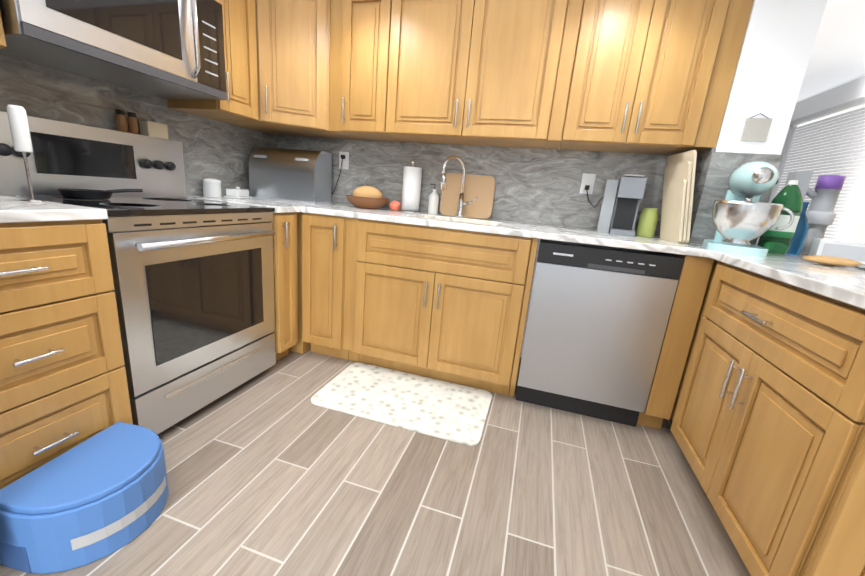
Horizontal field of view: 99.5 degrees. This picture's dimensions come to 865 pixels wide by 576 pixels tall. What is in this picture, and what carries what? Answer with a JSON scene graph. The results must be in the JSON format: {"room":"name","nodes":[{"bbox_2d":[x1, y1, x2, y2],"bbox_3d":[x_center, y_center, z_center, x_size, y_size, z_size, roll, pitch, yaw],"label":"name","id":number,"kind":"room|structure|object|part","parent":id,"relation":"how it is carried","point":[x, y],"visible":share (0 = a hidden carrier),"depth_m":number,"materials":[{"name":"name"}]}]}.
{"room":"kitchen","nodes":[
{"label":"kitchen","id":0,"kind":"room"},
{"bbox_2d":[0,349,750,575],"bbox_3d":[0.322,0.797,1.406,5.380,0.080,8.800,9,15,15],"label":"floor","id":1,"kind":"structure","parent":0,"point":[273,470],"depth_m":1.31,"materials":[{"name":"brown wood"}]},
{"bbox_2d":[0,220,132,489],"bbox_3d":[-1.425,0.216,1.127,0.692,0.887,0.462,9,15,15],"label":"drawers","id":2,"kind":"object","parent":1,"relation":"on","point":[63,384],"visible":0.96,"depth_m":1.07,"materials":[{"name":"brown wood"}]},
{"bbox_2d":[0,195,107,222],"bbox_3d":[-1.400,-0.231,1.018,0.665,0.032,0.461,9,15,15],"label":"countertop","id":3,"kind":"structure","parent":2,"relation":"on","point":[12,210],"depth_m":1.04,"materials":[{"name":"stone"}]},
{"bbox_2d":[6,104,45,202],"bbox_3d":[-1.253,-0.407,1.125,0.056,0.280,0.056,9,15,15],"label":"milk frother","id":4,"kind":"object","parent":3,"relation":"on","point":[19,128],"visible":1,"depth_m":1.10,"materials":[{"name":"white plastic"},{"name":"stainless steel"}]},
{"bbox_2d":[0,422,168,573],"bbox_3d":[-1.000,0.614,1.096,0.299,0.205,0.368,9,15,15],"label":"step stool","id":5,"kind":"object","parent":1,"relation":"on","point":[101,494],"visible":1,"depth_m":1.00,"materials":[{"name":"blue plastic"}]},
{"bbox_2d":[0,111,275,433],"bbox_3d":[-1.228,-0.071,1.667,0.699,1.205,0.766,9,15,15],"label":"stove","id":6,"kind":"object","parent":1,"relation":"on","point":[197,325],"depth_m":1.51,"materials":[{"name":"silver metal"}]},
{"bbox_3d":[-1.442,-0.561,1.599,0.028,0.044,0.670,9,15,15],"label":"stove knob","id":7,"kind":"part","parent":6,"relation":"part of","materials":[{"name":"black plastic"}]},
{"bbox_2d":[57,188,142,199],"bbox_3d":[-1.373,-0.395,1.520,0.167,0.047,0.277,9,15,15],"label":"skillet","id":8,"kind":"object","parent":6,"relation":"on","point":[86,194],"visible":1,"depth_m":1.45,"materials":[{"name":"black metal"}]},
{"bbox_3d":[-1.219,-0.376,1.596,0.468,0.001,0.558,9,15,15],"label":"stove top","id":9,"kind":"part","parent":6,"relation":"part of","materials":[{"name":"black glass"}]},
{"bbox_2d":[144,121,168,139],"bbox_3d":[-1.395,-0.791,1.835,0.055,0.070,0.100,9,15,15],"label":"box","id":10,"kind":"object","parent":6,"relation":"on","point":[153,129],"depth_m":1.82,"materials":[{"name":"beige cardboard"}]},
{"bbox_3d":[-0.906,-0.209,1.537,0.058,0.028,0.646,9,15,15],"label":"stove handle","id":11,"kind":"part","parent":6,"relation":"part of","materials":[{"name":"silver metal"}]},
{"bbox_2d":[270,212,297,360],"bbox_3d":[-1.107,-0.024,2.163,0.692,0.887,0.193,9,15,15],"label":"base cabinet","id":12,"kind":"object","parent":1,"relation":"on","point":[285,256],"visible":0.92,"depth_m":2.05,"materials":[{"name":"brown wood"}]},
{"bbox_2d":[289,212,310,353],"bbox_3d":[-1.008,-0.121,2.576,0.638,0.887,0.588,9,15,15],"label":"base cabinet","id":13,"kind":"object","parent":1,"relation":"on","point":[301,346],"visible":0.07,"depth_m":2.24,"materials":[{"name":"brown wood"}]},
{"bbox_2d":[302,213,359,361],"bbox_3d":[-0.524,-0.038,2.418,0.348,0.887,0.683,9,15,15],"label":"base cabinet","id":14,"kind":"object","parent":1,"relation":"on","point":[323,259],"depth_m":2.12,"materials":[{"name":"brown wood"}]},
{"bbox_2d":[187,196,303,212],"bbox_3d":[-1.073,-0.466,2.039,0.690,0.032,0.167,9,15,15],"label":"countertop","id":15,"kind":"structure","parent":14,"relation":"on","point":[280,207],"depth_m":2.03,"materials":[{"name":"stone"}]},
{"bbox_2d":[202,178,220,197],"bbox_3d":[-1.310,-0.594,2.176,0.098,0.108,0.098,9,15,15],"label":"canister","id":16,"kind":"object","parent":15,"relation":"on","point":[211,188],"visible":1,"depth_m":2.14,"materials":[{"name":"white ceramic"}]},
{"bbox_2d":[223,187,251,198],"bbox_3d":[-1.239,-0.609,2.333,0.100,0.070,0.180,5,14,-2],"label":"butter dish","id":17,"kind":"object","parent":15,"relation":"on","point":[237,193],"visible":1,"depth_m":2.27,"materials":[{"name":"white ceramic"}]},
{"bbox_3d":[-0.386,-0.024,2.408,0.075,0.887,0.629,9,15,15],"label":"base cabinet filler","id":18,"kind":"part","parent":14,"relation":"part of","materials":[{"name":"brown wood"}]},
{"bbox_2d":[311,362,491,445],"bbox_3d":[-0.141,0.574,1.926,0.860,0.014,0.490,9,15,15],"label":"kitchen mat","id":19,"kind":"object","parent":1,"relation":"on","point":[450,411],"visible":1,"depth_m":1.87,"materials":[{"name":"fabric"}]},
{"bbox_2d":[354,219,538,396],"bbox_3d":[0.098,0.059,2.249,0.951,0.887,0.683,9,15,15],"label":"base cabinet","id":20,"kind":"object","parent":1,"relation":"on","point":[443,304],"depth_m":1.94,"materials":[{"name":"brown wood"}]},
{"bbox_3d":[0.546,0.122,2.155,0.028,0.887,0.629,9,15,15],"label":"base cabinet filler","id":21,"kind":"part","parent":20,"relation":"part of","materials":[{"name":"brown wood"}]},
{"bbox_2d":[251,198,800,256],"bbox_3d":[0.302,-0.360,2.092,3.319,0.032,0.637,9,15,15],"label":"countertop","id":22,"kind":"structure","parent":20,"relation":"on","point":[566,234],"depth_m":1.85,"materials":[{"name":"stone"}]},
{"bbox_2d":[249,147,332,203],"bbox_3d":[-0.963,-0.769,2.501,0.476,0.342,0.277,7,15,8],"label":"bread box","id":23,"kind":"object","parent":22,"relation":"on","point":[291,175],"visible":0.9,"depth_m":2.40,"materials":[{"name":"silver metal"}]},
{"bbox_2d":[345,186,389,208],"bbox_3d":[-0.428,-0.602,2.428,0.300,0.145,0.300,9,15,15],"label":"bread basket","id":24,"kind":"object","parent":22,"relation":"on","point":[366,197],"visible":1,"depth_m":2.37,"materials":[{"name":"brown wood"}]},
{"bbox_2d":[390,201,400,210],"bbox_3d":[-0.247,-0.542,2.418,0.074,0.066,0.074,9,15,15],"label":"tomato","id":25,"kind":"object","parent":22,"relation":"on","point":[395,205],"visible":1,"depth_m":2.39,"materials":[{"name":"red food"}]},
{"bbox_2d":[399,160,421,212],"bbox_3d":[-0.137,-0.666,2.404,0.150,0.330,0.150,9,15,15],"label":"paper towel holder","id":26,"kind":"object","parent":22,"relation":"on","point":[411,186],"visible":1,"depth_m":2.36,"materials":[{"name":"white paper"}]},
{"bbox_2d":[428,184,438,214],"bbox_3d":[0.009,-0.584,2.410,0.066,0.194,0.066,9,15,15],"label":"soap bottle","id":27,"kind":"object","parent":22,"relation":"on","point":[433,202],"visible":1,"depth_m":2.39,"materials":[{"name":"white plastic"}]},
{"bbox_2d":[441,155,476,217],"bbox_3d":[0.169,-0.614,2.234,0.210,0.365,0.181,9,15,15],"label":"faucet","id":28,"kind":"object","parent":22,"relation":"on","point":[461,203],"visible":1,"depth_m":2.26,"materials":[{"name":"silver metal"}]},
{"bbox_2d":[440,173,495,218],"bbox_3d":[0.225,-0.595,2.369,0.340,0.270,0.049,9,15,15],"label":"cutting board","id":29,"kind":"object","parent":22,"relation":"on","point":[481,188],"visible":0.9,"depth_m":2.35,"materials":[{"name":"brown wood"}]},
{"bbox_2d":[596,174,646,236],"bbox_3d":[1.034,-0.456,2.018,0.185,0.312,0.190,11,15,21],"label":"coffee maker","id":30,"kind":"object","parent":22,"relation":"on","point":[622,196],"visible":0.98,"depth_m":1.99,"materials":[{"name":"grey"}]},
{"bbox_2d":[636,208,658,237],"bbox_3d":[1.181,-0.360,2.010,0.090,0.155,0.090,9,15,15],"label":"jar","id":31,"kind":"object","parent":22,"relation":"on","point":[647,222],"visible":1,"depth_m":1.98,"materials":[{"name":"green ceramic"}]},
{"bbox_2d":[660,150,696,242],"bbox_3d":[1.232,-0.455,1.850,0.091,0.427,0.280,7,15,8],"label":"cutting boards","id":32,"kind":"object","parent":22,"relation":"on","point":[678,190],"visible":1,"depth_m":1.78,"materials":[{"name":"beige wood"}]},
{"bbox_2d":[702,161,793,256],"bbox_3d":[1.333,-0.342,1.551,0.265,0.374,0.387,9,15,15],"label":"stand mixer","id":33,"kind":"object","parent":22,"relation":"on","point":[742,216],"visible":1,"depth_m":1.46,"materials":[{"name":"pale teal painted metal"},{"name":"polished stainless steel"}]},
{"bbox_2d":[757,180,802,254],"bbox_3d":[1.558,-0.314,1.632,0.111,0.318,0.109,9,15,15],"label":"soda bottle","id":34,"kind":"object","parent":22,"relation":"on","point":[772,240],"visible":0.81,"depth_m":1.60,"materials":[{"name":"green plastic"}]},
{"bbox_2d":[786,202,809,254],"bbox_3d":[1.664,-0.274,1.678,0.090,0.235,0.090,9,15,15],"label":"bottle","id":35,"kind":"object","parent":22,"relation":"on","point":[799,238],"visible":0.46,"depth_m":1.65,"materials":[{"name":"blue plastic"}]},
{"bbox_2d":[784,171,845,254],"bbox_3d":[1.751,-0.345,1.715,0.206,0.370,0.110,9,15,15],"label":"stick vacuum","id":36,"kind":"object","parent":22,"relation":"on","point":[823,196],"visible":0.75,"depth_m":1.67,"materials":[{"name":"grey plastic"}]},
{"bbox_2d":[808,238,864,263],"bbox_3d":[1.704,-0.149,1.511,0.190,0.085,0.082,13,16,28],"label":"box","id":37,"kind":"object","parent":22,"relation":"on","point":[854,251],"visible":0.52,"depth_m":1.49,"materials":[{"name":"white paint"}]},
{"bbox_2d":[515,239,683,426],"bbox_3d":[0.846,0.185,2.042,0.605,0.872,0.596,9,15,15],"label":"dishwasher","id":38,"kind":"object","parent":1,"relation":"on","point":[598,318],"visible":1,"depth_m":1.75,"materials":[{"name":"silver metal"}]},
{"bbox_2d":[637,254,722,428],"bbox_3d":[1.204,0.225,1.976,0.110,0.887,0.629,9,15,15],"label":"cabinet filler","id":39,"kind":"object","parent":1,"relation":"on","point":[694,277],"visible":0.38,"depth_m":1.67,"materials":[{"name":"brown wood"}]},
{"bbox_2d":[670,263,864,575],"bbox_3d":[1.280,0.453,1.117,0.674,0.887,0.842,9,15,15],"label":"base cabinet","id":40,"kind":"object","parent":1,"relation":"on","point":[767,429],"depth_m":0.99,"materials":[{"name":"brown wood"}]},
{"bbox_2d":[704,250,864,308],"bbox_3d":[1.340,0.011,1.003,0.663,0.032,0.919,9,15,15],"label":"countertop","id":41,"kind":"structure","parent":40,"relation":"on","point":[843,284],"depth_m":1.10,"materials":[{"name":"stone"}]},
{"bbox_2d":[802,255,864,268],"bbox_3d":[1.494,-0.091,1.322,0.245,0.032,0.138,9,15,15],"label":"snack bag","id":42,"kind":"object","parent":41,"relation":"on","point":[833,261],"visible":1,"depth_m":1.31,"materials":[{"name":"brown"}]},
{"bbox_3d":[1.188,0.544,0.734,0.624,0.887,0.036,9,15,15],"label":"peninsula base cabinet panel","id":43,"kind":"part","parent":40,"relation":"part of","materials":[{"name":"brown wood"}]},
{"bbox_2d":[333,148,658,357],"bbox_3d":[0.186,-0.756,2.481,3.120,2.360,0.150,9,15,15],"label":"wall","id":44,"kind":"structure","parent":0,"point":[532,282],"depth_m":2.44,"materials":[{"name":"white paint"}]},
{"bbox_2d":[213,0,351,138],"bbox_3d":[-0.907,-1.379,2.280,0.649,0.738,0.582,9,15,15],"label":"upper cabinet","id":45,"kind":"object","parent":44,"relation":"attached to","point":[293,53],"visible":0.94,"depth_m":2.09,"materials":[{"name":"brown wood"}]},
{"bbox_2d":[329,0,404,141],"bbox_3d":[-0.385,-1.323,2.239,0.382,0.738,0.383,9,15,15],"label":"upper cabinet","id":46,"kind":"object","parent":44,"relation":"attached to","point":[366,28],"depth_m":2.10,"materials":[{"name":"brown wood"}]},
{"bbox_2d":[276,135,670,236],"bbox_3d":[0.109,-0.712,2.423,2.714,0.448,0.020,9,15,15],"label":"backsplash","id":47,"kind":"structure","parent":44,"relation":"attached to","point":[537,186],"depth_m":2.31,"materials":[{"name":"grey stone"}]},
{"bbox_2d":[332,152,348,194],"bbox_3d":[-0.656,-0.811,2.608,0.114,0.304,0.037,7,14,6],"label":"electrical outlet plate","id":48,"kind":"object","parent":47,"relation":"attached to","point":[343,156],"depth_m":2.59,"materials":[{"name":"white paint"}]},
{"bbox_2d":[579,173,602,207],"bbox_3d":[0.957,-0.572,2.167,0.158,0.196,0.032,9,15,15],"label":"electrical outlet plate","id":49,"kind":"object","parent":47,"relation":"attached to","point":[587,183],"depth_m":2.17,"materials":[{"name":"white paint"}]},
{"bbox_2d":[386,0,568,148],"bbox_3d":[0.234,-1.226,2.071,0.911,0.738,0.383,9,15,15],"label":"upper cabinet","id":50,"kind":"object","parent":44,"relation":"attached to","point":[475,72],"visible":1,"depth_m":1.93,"materials":[{"name":"brown wood"}]},
{"bbox_2d":[547,0,753,154],"bbox_3d":[1.035,-1.100,1.854,0.763,0.738,0.383,9,15,15],"label":"upper cabinet","id":51,"kind":"object","parent":44,"relation":"attached to","point":[641,74],"depth_m":1.72,"materials":[{"name":"brown wood"}]},
{"bbox_2d":[689,148,723,243],"bbox_3d":[1.345,-0.472,1.909,0.018,0.448,0.326,9,15,15],"label":"backsplash","id":52,"kind":"structure","parent":44,"relation":"attached to","point":[707,161],"depth_m":1.77,"materials":[{"name":"grey stone"}]},
{"bbox_2d":[690,0,826,244],"bbox_3d":[1.469,-0.307,1.933,0.254,1.980,0.330,9,15,15],"label":"wall","id":53,"kind":"structure","parent":0,"point":[776,50],"depth_m":1.60,"materials":[{"name":"white paint"}]},
{"bbox_2d":[740,113,772,141],"bbox_3d":[1.464,-0.726,1.654,0.095,0.117,0.012,9,15,15],"label":"picture","id":54,"kind":"object","parent":53,"relation":"attached to","point":[755,129],"visible":1,"depth_m":1.65,"materials":[{"name":"beige"}]},
{"bbox_2d":[781,73,864,153],"bbox_3d":[2.755,0.004,0.394,0.150,2.360,8.650,9,15,15],"label":"wall","id":55,"kind":"structure","parent":0,"point":[854,78],"depth_m":3.54,"materials":[{"name":"white paint"}]},
{"bbox_2d":[755,76,864,244],"bbox_3d":[3.542,-0.676,3.520,0.170,2.250,1.550,9,15,15],"label":"window blinds","id":56,"kind":"object","parent":55,"relation":"attached to","point":[833,144],"visible":0.44,"depth_m":3.27,"materials":[{"name":"grey plastic"}]},
{"bbox_2d":[797,0,864,100],"bbox_3d":[2.036,-1.321,0.309,1.874,0.120,8.650,9,15,15],"label":"ceiling","id":57,"kind":"structure","parent":0,"point":[837,56],"depth_m":2.76,"materials":[{"name":"white paint"}]},
{"bbox_3d":[-2.048,-0.251,0.272,0.150,2.110,5.774,9,15,15],"label":"wall","id":58,"kind":"structure","parent":0,"visible":0},
{"bbox_2d":[0,13,6,48],"bbox_3d":[-1.483,-1.059,0.847,0.387,0.738,0.474,9,15,15],"label":"upper cabinet","id":59,"kind":"object","parent":58,"relation":"attached to","point":[2,41],"visible":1,"depth_m":1.10,"materials":[{"name":"brown wood"}]},
{"bbox_2d":[0,0,226,99],"bbox_3d":[-1.275,-1.071,1.452,0.463,0.411,0.762,9,15,15],"label":"over-the-range microwave","id":60,"kind":"object","parent":58,"relation":"attached to","point":[145,46],"depth_m":1.41,"materials":[{"name":"silver metal"}]},
{"bbox_3d":[-1.028,-1.097,1.574,0.063,0.354,0.033,9,15,15],"label":"handle of the microwave with range hood","id":61,"kind":"part","parent":60,"relation":"part of","materials":[{"name":"silver metal"}]},
{"bbox_2d":[0,53,275,196],"bbox_3d":[-1.475,-0.707,1.788,0.020,0.490,2.070,9,15,15],"label":"backsplash","id":62,"kind":"structure","parent":58,"relation":"attached to","point":[213,149],"depth_m":1.77,"materials":[{"name":"grey stone"}]},
{"bbox_2d":[167,0,258,120],"bbox_3d":[-1.153,-1.308,1.922,0.387,0.738,0.274,9,15,15],"label":"upper cabinet","id":63,"kind":"object","parent":58,"relation":"attached to","point":[240,45],"visible":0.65,"depth_m":1.92,"materials":[{"name":"brown wood"}]}
]}

